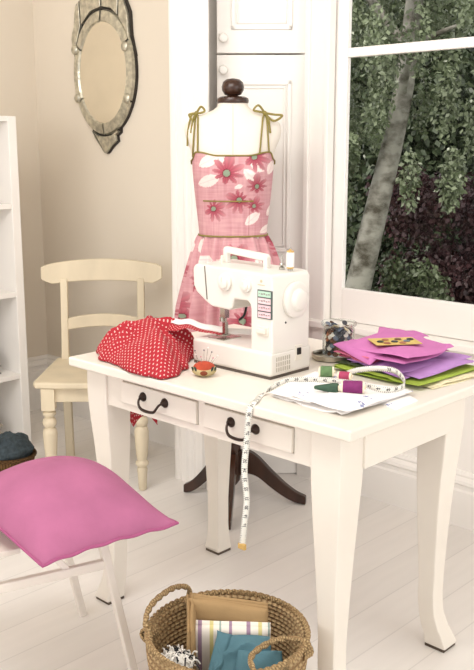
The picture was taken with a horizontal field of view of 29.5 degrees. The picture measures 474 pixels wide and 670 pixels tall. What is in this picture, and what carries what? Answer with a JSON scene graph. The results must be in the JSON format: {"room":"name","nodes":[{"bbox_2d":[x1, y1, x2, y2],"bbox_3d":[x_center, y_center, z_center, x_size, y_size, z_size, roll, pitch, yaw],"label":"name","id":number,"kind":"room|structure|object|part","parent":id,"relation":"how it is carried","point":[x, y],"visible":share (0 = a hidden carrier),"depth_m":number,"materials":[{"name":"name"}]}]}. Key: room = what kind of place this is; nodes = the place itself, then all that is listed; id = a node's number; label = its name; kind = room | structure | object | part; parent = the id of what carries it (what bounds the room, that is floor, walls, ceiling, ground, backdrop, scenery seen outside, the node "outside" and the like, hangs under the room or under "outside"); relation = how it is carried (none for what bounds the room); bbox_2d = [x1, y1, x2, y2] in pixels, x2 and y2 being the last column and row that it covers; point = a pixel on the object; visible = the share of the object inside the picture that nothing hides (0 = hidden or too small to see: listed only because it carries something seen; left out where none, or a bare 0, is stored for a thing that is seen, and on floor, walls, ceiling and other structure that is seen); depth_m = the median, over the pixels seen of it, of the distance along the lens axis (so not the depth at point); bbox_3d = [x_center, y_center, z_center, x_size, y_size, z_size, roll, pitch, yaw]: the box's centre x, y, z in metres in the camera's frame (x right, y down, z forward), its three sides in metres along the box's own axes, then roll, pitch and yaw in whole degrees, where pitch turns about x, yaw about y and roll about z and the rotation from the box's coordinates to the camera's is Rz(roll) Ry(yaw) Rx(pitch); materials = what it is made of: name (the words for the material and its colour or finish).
{"room":"sewing room","nodes":[
{"label":"sewing room","id":0,"kind":"room"},
{"bbox_2d":[0,0,47,357],"bbox_3d":[-2.358,-0.704,3.253,0.150,2.750,3.770,11,16,43],"label":"wall","id":1,"kind":"structure","parent":0,"point":[18,98],"depth_m":4.49,"materials":[{"name":"beige paint"}]},
{"bbox_2d":[28,354,47,410],"bbox_3d":[-2.088,0.473,3.659,0.024,0.280,3.170,11,16,43],"label":"baseboard","id":2,"kind":"structure","parent":1,"relation":"attached to","point":[37,365],"depth_m":4.70,"materials":[{"name":"white paint"}]},
{"bbox_2d":[32,0,274,356],"bbox_3d":[-0.515,-0.898,4.182,1.740,2.750,0.150,11,16,43],"label":"wall","id":3,"kind":"structure","parent":0,"point":[95,203],"depth_m":4.26,"materials":[{"name":"beige paint"}]},
{"bbox_2d":[71,0,137,153],"bbox_3d":[-0.612,-1.224,4.070,0.458,0.794,0.043,11,16,43],"label":"wall mirror","id":4,"kind":"object","parent":3,"relation":"attached to","point":[104,50],"visible":1,"depth_m":4.06,"materials":[{"name":"silver mirror"}]},
{"bbox_3d":[-0.606,-1.186,4.072,0.344,0.444,0.006,11,16,43],"label":"glass","id":5,"kind":"part","parent":4,"relation":"part of","materials":[{"name":"mirror"}]},
{"bbox_2d":[92,131,119,152],"bbox_3d":[-0.603,-0.888,4.136,0.192,0.101,0.015,11,16,43],"label":"pendant","id":6,"kind":"object","parent":4,"relation":"attached to","point":[107,140],"depth_m":4.12,"materials":[{"name":"metal"}]},
{"bbox_2d":[47,354,174,448],"bbox_3d":[-0.529,0.333,4.329,1.330,0.280,0.024,11,16,43],"label":"baseboard","id":7,"kind":"structure","parent":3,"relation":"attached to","point":[162,433],"depth_m":4.21,"materials":[{"name":"white paint"}]},
{"bbox_2d":[168,0,226,488],"bbox_3d":[-0.094,-0.755,3.500,0.210,2.750,0.273,11,16,43],"label":"trim","id":8,"kind":"structure","parent":3,"relation":"attached to","point":[192,24],"depth_m":3.44,"materials":[{"name":"white paint"}]},
{"bbox_2d":[0,409,473,669],"bbox_3d":[-0.595,1.164,1.161,6.300,0.050,5.500,11,16,43],"label":"floor","id":9,"kind":"structure","parent":0,"point":[42,627],"depth_m":2.88,"materials":[{"name":"white wood"}]},
{"bbox_2d":[0,116,31,442],"bbox_3d":[-1.472,-0.168,3.795,0.510,1.480,1.004,11,16,43],"label":"shelf unit","id":10,"kind":"object","parent":9,"relation":"on","point":[14,381],"visible":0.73,"depth_m":3.99,"materials":[{"name":"white paint"}]},
{"bbox_2d":[0,448,36,471],"bbox_3d":[-0.957,0.537,3.804,0.222,0.087,0.222,11,16,43],"label":"wicker basket","id":11,"kind":"object","parent":9,"relation":"on","point":[6,464],"visible":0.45,"depth_m":3.71,"materials":[{"name":"brown wicker"}]},
{"bbox_2d":[0,431,33,460],"bbox_3d":[-0.958,0.482,3.790,0.196,0.149,0.195,11,16,43],"label":"bundle","id":12,"kind":"object","parent":11,"relation":"in","point":[13,446],"visible":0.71,"depth_m":3.73,"materials":[{"name":"fabric"}]},
{"bbox_2d":[0,531,137,669],"bbox_3d":[-0.554,0.671,2.358,0.469,0.428,0.392,-7,13,-29],"label":"chair","id":13,"kind":"object","parent":9,"relation":"on","point":[68,569],"visible":0.27,"depth_m":2.24,"materials":[{"name":"white paint"}]},
{"bbox_3d":[-0.456,0.587,2.187,0.294,0.024,0.018,-6,13,-28],"label":"rail","id":14,"kind":"part","parent":13,"relation":"part of","materials":[{"name":"white paint"}]},
{"bbox_3d":[-0.491,0.625,2.595,0.101,0.421,0.028,-6,13,-28],"label":"leg","id":15,"kind":"part","parent":13,"relation":"part of","materials":[{"name":"white paint"}]},
{"bbox_2d":[0,456,178,567],"bbox_3d":[-0.426,0.390,2.222,0.462,0.147,0.388,11,16,43],"label":"cushion","id":16,"kind":"object","parent":13,"relation":"on","point":[53,508],"visible":1,"depth_m":2.11,"materials":[{"name":"fabric"}]},
{"bbox_3d":[-0.305,0.688,2.293,0.101,0.421,0.028,-6,13,-28],"label":"leg","id":17,"kind":"part","parent":13,"relation":"part of","materials":[{"name":"white paint"}]},
{"bbox_2d":[33,258,161,490],"bbox_3d":[-0.570,0.150,3.737,0.516,0.880,0.511,-1,12,-3],"label":"wooden chair","id":18,"kind":"object","parent":9,"relation":"on","point":[65,383],"visible":0.77,"depth_m":3.86,"materials":[{"name":"beige paint"}]},
{"bbox_3d":[-0.740,0.416,3.566,0.058,0.430,0.058,-1,12,-3],"label":"leg","id":19,"kind":"part","parent":18,"relation":"part of","materials":[{"name":"beige paint"}]},
{"bbox_3d":[-0.568,0.153,3.705,0.476,0.027,0.447,-1,12,-3],"label":"seat","id":20,"kind":"part","parent":18,"relation":"part of","materials":[{"name":"beige paint"}]},
{"bbox_3d":[-0.742,0.152,3.924,0.036,0.800,0.083,-1,12,-3],"label":"post","id":21,"kind":"part","parent":18,"relation":"part of","materials":[{"name":"beige paint"}]},
{"bbox_3d":[-0.580,-0.275,3.875,0.516,0.103,0.068,-1,12,-3],"label":"rail","id":22,"kind":"part","parent":18,"relation":"part of","materials":[{"name":"beige paint"}]},
{"bbox_3d":[-0.579,-0.059,3.893,0.300,0.065,0.034,-1,12,-3],"label":"rail","id":23,"kind":"part","parent":18,"relation":"part of","materials":[{"name":"beige paint"}]},
{"bbox_3d":[-0.380,0.412,3.583,0.058,0.430,0.058,-1,12,-3],"label":"leg","id":24,"kind":"part","parent":18,"relation":"part of","materials":[{"name":"beige paint"}]},
{"bbox_3d":[-0.416,0.149,3.939,0.036,0.800,0.083,-1,12,-3],"label":"post","id":25,"kind":"part","parent":18,"relation":"part of","materials":[{"name":"beige paint"}]},
{"bbox_2d":[139,583,313,669],"bbox_3d":[-0.024,0.784,2.133,0.395,0.289,0.391,10,15,38],"label":"seagrass basket","id":26,"kind":"object","parent":9,"relation":"on","point":[290,630],"visible":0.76,"depth_m":2.19,"materials":[{"name":"brown wicker"}]},
{"bbox_3d":[-0.174,0.670,2.198,0.031,0.091,0.198,7,14,30],"label":"loop handle","id":27,"kind":"part","parent":26,"relation":"part of","materials":[{"name":"beige wicker"}]},
{"bbox_2d":[161,644,200,669],"bbox_3d":[-0.136,0.768,2.058,0.097,0.105,0.108,-7,14,-29],"label":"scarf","id":28,"kind":"object","parent":26,"relation":"in","point":[184,657],"visible":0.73,"depth_m":2.05,"materials":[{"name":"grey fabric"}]},
{"bbox_2d":[186,593,195,669],"bbox_3d":[-0.109,0.760,2.142,0.029,0.263,0.108,0,12,-2],"label":"fold","id":29,"kind":"object","parent":26,"relation":"in","point":[190,607],"visible":0.77,"depth_m":2.09,"materials":[{"name":"fabric"}]},
{"bbox_2d":[189,592,267,621],"bbox_3d":[-0.020,0.750,2.180,0.190,0.252,0.043,0,12,2],"label":"cloth","id":30,"kind":"object","parent":26,"relation":"in","point":[210,608],"visible":0.43,"depth_m":2.15,"materials":[{"name":"fabric"}]},
{"bbox_2d":[196,620,270,669],"bbox_3d":[-0.015,0.780,2.150,0.191,0.208,0.030,0,12,0],"label":"striped cloth","id":31,"kind":"object","parent":26,"relation":"in","point":[206,631],"visible":0.53,"depth_m":2.13,"materials":[{"name":"fabric"}]},
{"bbox_2d":[208,630,282,669],"bbox_3d":[0.015,0.752,2.070,0.181,0.100,0.109,0,12,0],"label":"cloth","id":32,"kind":"object","parent":26,"relation":"in","point":[230,652],"visible":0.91,"depth_m":2.07,"materials":[{"name":"fabric"}]},
{"bbox_3d":[0.081,0.726,2.018,0.074,0.056,0.187,11,16,43],"label":"loop handle","id":33,"kind":"part","parent":26,"relation":"part of","materials":[{"name":"brown wicker"}]},
{"bbox_2d":[184,78,305,529],"bbox_3d":[-0.023,-0.127,3.327,0.445,1.586,0.402,11,16,43],"label":"dress form","id":34,"kind":"object","parent":9,"relation":"on","point":[232,128],"visible":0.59,"depth_m":3.19,"materials":[{"name":"beige fabric"}]},
{"bbox_3d":[-0.117,0.534,3.553,0.198,0.203,0.034,4,13,20],"label":"tripod leg","id":35,"kind":"part","parent":34,"relation":"part of","materials":[{"name":"brown wood"}]},
{"bbox_2d":[174,104,282,331],"bbox_3d":[-0.004,-0.307,3.335,0.521,1.060,0.419,-1,12,-6],"label":"sundress","id":36,"kind":"object","parent":34,"relation":"attached to","point":[233,192],"visible":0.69,"depth_m":3.22,"materials":[{"name":"fabric"}]},
{"bbox_3d":[-0.026,0.574,3.361,0.034,0.203,0.295,1,12,4],"label":"tripod leg","id":37,"kind":"part","parent":34,"relation":"part of","materials":[{"name":"brown wood"}]},
{"bbox_3d":[0.131,0.548,3.486,0.277,0.203,0.034,2,12,11],"label":"tripod leg","id":38,"kind":"part","parent":34,"relation":"part of","materials":[{"name":"brown wood"}]},
{"bbox_2d":[69,324,473,669],"bbox_3d":[0.115,0.455,2.575,1.010,0.760,0.690,11,16,43],"label":"table","id":39,"kind":"object","parent":9,"relation":"on","point":[337,447],"visible":0.83,"depth_m":2.27,"materials":[{"name":"paint"}]},
{"bbox_3d":[-0.373,0.443,2.677,0.088,0.725,0.088,11,16,43],"label":"leg","id":40,"kind":"part","parent":39,"relation":"part of","materials":[{"name":"paint"}]},
{"bbox_3d":[-0.233,0.185,2.400,0.114,0.045,0.030,11,16,43],"label":"handle","id":41,"kind":"part","parent":39,"relation":"part of","materials":[{"name":"metal"}]},
{"bbox_3d":[-0.208,0.178,2.409,0.301,0.061,0.018,11,16,43],"label":"drawer","id":42,"kind":"part","parent":39,"relation":"part of","materials":[{"name":"paint"}]},
{"bbox_2d":[96,315,250,426],"bbox_3d":[-0.189,0.155,2.580,0.524,0.405,0.377,11,16,43],"label":"cloth","id":43,"kind":"object","parent":39,"relation":"on","point":[158,348],"visible":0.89,"depth_m":2.50,"materials":[{"name":"red fabric"}]},
{"bbox_2d":[191,361,216,376],"bbox_3d":[-0.087,0.089,2.369,0.064,0.040,0.063,11,16,43],"label":"pincushion","id":44,"kind":"object","parent":39,"relation":"on","point":[204,368],"visible":1,"depth_m":2.35,"materials":[{"name":"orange fabric"}]},
{"bbox_3d":[-0.064,0.377,2.993,0.088,0.725,0.088,11,16,43],"label":"leg","id":45,"kind":"part","parent":39,"relation":"part of","materials":[{"name":"paint"}]},
{"bbox_3d":[0.005,0.232,2.177,0.108,0.045,0.030,11,16,43],"label":"handle","id":46,"kind":"part","parent":39,"relation":"part of","materials":[{"name":"metal"}]},
{"bbox_3d":[0.026,0.224,2.189,0.293,0.061,0.018,11,16,43],"label":"drawer","id":47,"kind":"part","parent":39,"relation":"part of","materials":[{"name":"paint"}]},
{"bbox_2d":[193,246,309,379],"bbox_3d":[0.043,-0.077,2.438,0.321,0.336,0.177,11,16,43],"label":"sewing machine","id":48,"kind":"object","parent":39,"relation":"on","point":[277,346],"visible":0.99,"depth_m":2.37,"materials":[{"name":"white plastic"}]},
{"bbox_3d":[-0.034,0.005,2.509,0.060,0.002,0.070,11,16,43],"label":"needle plate","id":49,"kind":"part","parent":48,"relation":"part of","materials":[{"name":"silver metal"}]},
{"bbox_3d":[0.018,-0.061,2.461,0.029,0.046,0.012,-6,13,-26],"label":"presser lever","id":50,"kind":"part","parent":48,"relation":"part of","materials":[{"name":"black plastic"}]},
{"bbox_3d":[0.026,-0.210,2.447,0.165,0.053,0.017,11,16,43],"label":"carry handle","id":51,"kind":"part","parent":48,"relation":"part of","materials":[{"name":"white plastic"}]},
{"bbox_3d":[0.064,-0.009,2.324,0.040,0.026,0.014,11,16,43],"label":"reverse lever","id":52,"kind":"part","parent":48,"relation":"part of","materials":[{"name":"beige plastic"}]},
{"bbox_2d":[286,249,293,268],"bbox_3d":[0.139,-0.198,2.344,0.021,0.051,0.021,11,16,43],"label":"thread spool","id":53,"kind":"object","parent":48,"relation":"on","point":[290,253],"visible":1,"depth_m":2.34,"materials":[{"name":"white fabric"}]},
{"bbox_2d":[295,344,301,360],"bbox_3d":[0.163,0.046,2.394,0.003,0.042,0.028,11,16,43],"label":"switch plate","id":54,"kind":"object","parent":48,"relation":"attached to","point":[298,347],"depth_m":2.39,"materials":[{"name":"beige plastic"}]},
{"bbox_2d":[311,349,349,362],"bbox_3d":[0.272,0.059,2.569,0.118,0.015,0.118,11,16,43],"label":"lid","id":55,"kind":"object","parent":39,"relation":"on","point":[317,355],"visible":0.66,"depth_m":2.53,"materials":[{"name":"silver metal"}]},
{"bbox_2d":[321,318,356,357],"bbox_3d":[0.289,0.008,2.559,0.102,0.096,0.102,11,16,43],"label":"glass jar","id":56,"kind":"object","parent":55,"relation":"on","point":[323,324],"visible":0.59,"depth_m":2.56,"materials":[{"name":"clear glass"}]},
{"bbox_3d":[0.234,0.562,2.108,0.102,0.725,0.088,11,16,43],"label":"leg","id":57,"kind":"part","parent":39,"relation":"part of","materials":[{"name":"paint"}]},
{"bbox_2d":[270,371,412,414],"bbox_3d":[0.228,0.133,2.190,0.306,0.033,0.262,11,16,43],"label":"paper","id":58,"kind":"object","parent":39,"relation":"on","point":[302,393],"visible":0.77,"depth_m":2.10,"materials":[{"name":"paper"}]},
{"bbox_2d":[238,366,404,550],"bbox_3d":[0.204,0.300,2.229,0.416,0.415,0.172,-1,12,-5],"label":"measuring tape","id":59,"kind":"object","parent":58,"relation":"on","point":[248,417],"visible":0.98,"depth_m":2.16,"materials":[{"name":"white plastic"}]},
{"bbox_2d":[318,366,335,376],"bbox_3d":[0.227,0.092,2.266,0.043,0.029,0.030,1,12,4],"label":"thread spool","id":60,"kind":"object","parent":58,"relation":"on","point":[324,371],"visible":1,"depth_m":2.25,"materials":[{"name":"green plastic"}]},
{"bbox_2d":[314,383,340,392],"bbox_3d":[0.215,0.124,2.124,0.067,0.025,0.025,4,13,20],"label":"thread spool","id":61,"kind":"object","parent":58,"relation":"on","point":[330,387],"visible":1,"depth_m":2.11,"materials":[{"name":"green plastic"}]},
{"bbox_2d":[337,371,352,379],"bbox_3d":[0.270,0.101,2.241,0.039,0.021,0.021,5,13,22],"label":"thread spool","id":62,"kind":"object","parent":58,"relation":"on","point":[341,374],"visible":0.94,"depth_m":2.23,"materials":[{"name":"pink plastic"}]},
{"bbox_2d":[341,380,365,393],"bbox_3d":[0.273,0.122,2.112,0.059,0.031,0.031,2,12,9],"label":"thread spool","id":63,"kind":"object","parent":58,"relation":"on","point":[347,386],"visible":1,"depth_m":2.10,"materials":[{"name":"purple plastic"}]},
{"bbox_2d":[380,395,416,409],"bbox_3d":[0.388,0.156,2.132,0.060,0.008,0.130,11,16,43],"label":"scrap","id":64,"kind":"object","parent":39,"relation":"on","point":[397,403],"visible":0.99,"depth_m":2.11,"materials":[{"name":"paper"}]},
{"bbox_3d":[0.543,0.496,2.424,0.102,0.725,0.088,11,16,43],"label":"leg","id":65,"kind":"part","parent":39,"relation":"part of","materials":[{"name":"paint"}]},
{"bbox_2d":[421,371,473,389],"bbox_3d":[0.548,0.105,2.364,0.267,0.013,0.122,-10,15,-39],"label":"fabric","id":66,"kind":"object","parent":39,"relation":"on","point":[459,378],"visible":0.24,"depth_m":2.30,"materials":[{"name":"fabric"}]},
{"bbox_2d":[333,363,473,385],"bbox_3d":[0.451,0.085,2.415,0.306,0.017,0.292,11,16,43],"label":"fabric","id":67,"kind":"object","parent":66,"relation":"on","point":[465,368],"visible":0.3,"depth_m":2.32,"materials":[{"name":"fabric"}]},
{"bbox_2d":[336,357,391,375],"bbox_3d":[0.429,0.073,2.431,0.244,0.011,0.252,11,16,43],"label":"fabric","id":68,"kind":"object","parent":67,"relation":"on","point":[345,361],"visible":0.2,"depth_m":2.40,"materials":[{"name":"fabric"}]},
{"bbox_2d":[347,352,473,378],"bbox_3d":[0.460,0.064,2.402,0.260,0.032,0.279,11,16,43],"label":"fabric","id":69,"kind":"object","parent":68,"relation":"on","point":[445,361],"visible":0.63,"depth_m":2.33,"materials":[{"name":"fabric"}]},
{"bbox_2d":[333,349,380,363],"bbox_3d":[0.377,0.035,2.466,0.242,0.043,0.177,-9,15,-37],"label":"fabric","id":70,"kind":"object","parent":69,"relation":"on","point":[344,354],"visible":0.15,"depth_m":2.41,"materials":[{"name":"pink fabric"}]},
{"bbox_2d":[333,327,453,364],"bbox_3d":[0.422,0.026,2.448,0.304,0.048,0.319,11,16,43],"label":"fabric","id":71,"kind":"object","parent":69,"relation":"on","point":[357,348],"visible":0.88,"depth_m":2.36,"materials":[{"name":"fabric"}]},
{"bbox_2d":[368,337,421,345],"bbox_3d":[0.417,0.015,2.381,0.124,0.005,0.080,-2,12,-9],"label":"card","id":72,"kind":"object","parent":71,"relation":"on","point":[398,340],"visible":1,"depth_m":2.37,"materials":[{"name":"yellow paper"}]},
{"bbox_2d":[275,54,473,472],"bbox_3d":[1.633,-0.514,2.344,3.960,2.750,0.150,11,16,43],"label":"wall","id":73,"kind":"structure","parent":0,"point":[466,454],"depth_m":3.22,"materials":[{"name":"white paint"}]},
{"bbox_2d":[217,55,304,472],"bbox_3d":[0.096,-0.244,3.622,0.346,1.696,0.066,0,12,0],"label":"door","id":74,"kind":"structure","parent":73,"relation":"attached to","point":[276,83],"depth_m":3.50,"materials":[{"name":"white paint"}]},
{"bbox_3d":[-0.054,-1.015,3.446,0.035,0.036,0.037,-3,12,-13],"label":"knob","id":75,"kind":"part","parent":74,"relation":"part of","materials":[{"name":"white paint"}]},
{"bbox_3d":[0.094,-0.656,3.535,0.233,0.662,0.011,0,12,0],"label":"panel moulding","id":76,"kind":"part","parent":74,"relation":"part of","materials":[{"name":"white paint"}]},
{"bbox_2d":[217,0,305,53],"bbox_3d":[0.096,-1.578,3.343,0.346,1.016,0.066,0,12,0],"label":"door","id":77,"kind":"structure","parent":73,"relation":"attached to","point":[243,26],"depth_m":3.43,"materials":[{"name":"white paint"}]},
{"bbox_3d":[-0.054,-1.130,3.422,0.035,0.036,0.037,-3,12,-13],"label":"knob","id":78,"kind":"part","parent":77,"relation":"part of","materials":[{"name":"white paint"}]},
{"bbox_3d":[0.094,-1.571,3.344,0.233,0.830,0.011,0,12,0],"label":"panel moulding","id":79,"kind":"part","parent":77,"relation":"part of","materials":[{"name":"white paint"}]},
{"bbox_2d":[297,453,473,531],"bbox_3d":[1.594,0.747,2.522,3.700,0.210,0.024,11,16,43],"label":"baseboard","id":80,"kind":"structure","parent":73,"relation":"attached to","point":[392,481],"depth_m":3.41,"materials":[{"name":"white paint"}]},
{"bbox_2d":[302,0,473,364],"bbox_3d":[0.804,-0.910,2.944,1.462,2.160,0.098,11,16,43],"label":"window","id":81,"kind":"structure","parent":73,"relation":"in","point":[329,52],"depth_m":3.41,"materials":[{"name":"white paint"}]},
{"bbox_3d":[0.789,-0.911,2.950,1.432,2.160,0.044,11,16,43],"label":"frame","id":82,"kind":"part","parent":81,"relation":"part of","materials":[{"name":"white paint"}]},
{"bbox_3d":[0.807,0.076,3.145,1.450,0.097,0.095,11,16,43],"label":"sill","id":83,"kind":"part","parent":81,"relation":"part of","materials":[{"name":"white paint"}]},
{"label":"outside","id":84,"kind":"structure","parent":0,"visible":0},
{"bbox_3d":[2.814,-0.642,11.877,20.000,0.100,14.100,11,16,43],"label":"ground","id":85,"kind":"structure","parent":84,"visible":0},
{"bbox_2d":[345,0,473,290],"bbox_3d":[2.556,-1.754,10.312,3.842,4.566,1.190,11,16,43],"label":"trees","id":86,"kind":"object","parent":85,"relation":"on","point":[424,149],"visible":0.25,"depth_m":10.37,"materials":[{"name":"green plant"}]},
{"bbox_2d":[345,0,473,290],"bbox_3d":[1.302,-2.025,7.194,3.207,4.677,1.854,11,16,43],"label":"birch tree","id":87,"kind":"object","parent":85,"relation":"on","point":[361,272],"visible":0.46,"depth_m":7.26,"materials":[{"name":"green plant"}]},
{"bbox_2d":[346,0,473,264],"bbox_3d":[3.230,-3.102,11.741,11.281,6.058,2.006,11,16,43],"label":"hedge","id":88,"kind":"object","parent":85,"relation":"on","point":[450,8],"visible":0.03,"depth_m":12.30,"materials":[{"name":"green plant"}]},
{"bbox_2d":[374,254,454,301],"bbox_3d":[1.622,-0.213,8.190,0.911,1.016,0.354,11,16,43],"label":"leafy shrub","id":89,"kind":"object","parent":85,"relation":"on","point":[427,286],"visible":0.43,"depth_m":8.09,"materials":[{"name":"green plant"}]},
{"bbox_2d":[365,163,473,303],"bbox_3d":[2.010,-0.773,8.442,1.792,1.682,0.737,11,16,43],"label":"shrub","id":90,"kind":"object","parent":85,"relation":"on","point":[459,266],"visible":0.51,"depth_m":8.37,"materials":[{"name":"purple plant"}]}
]}

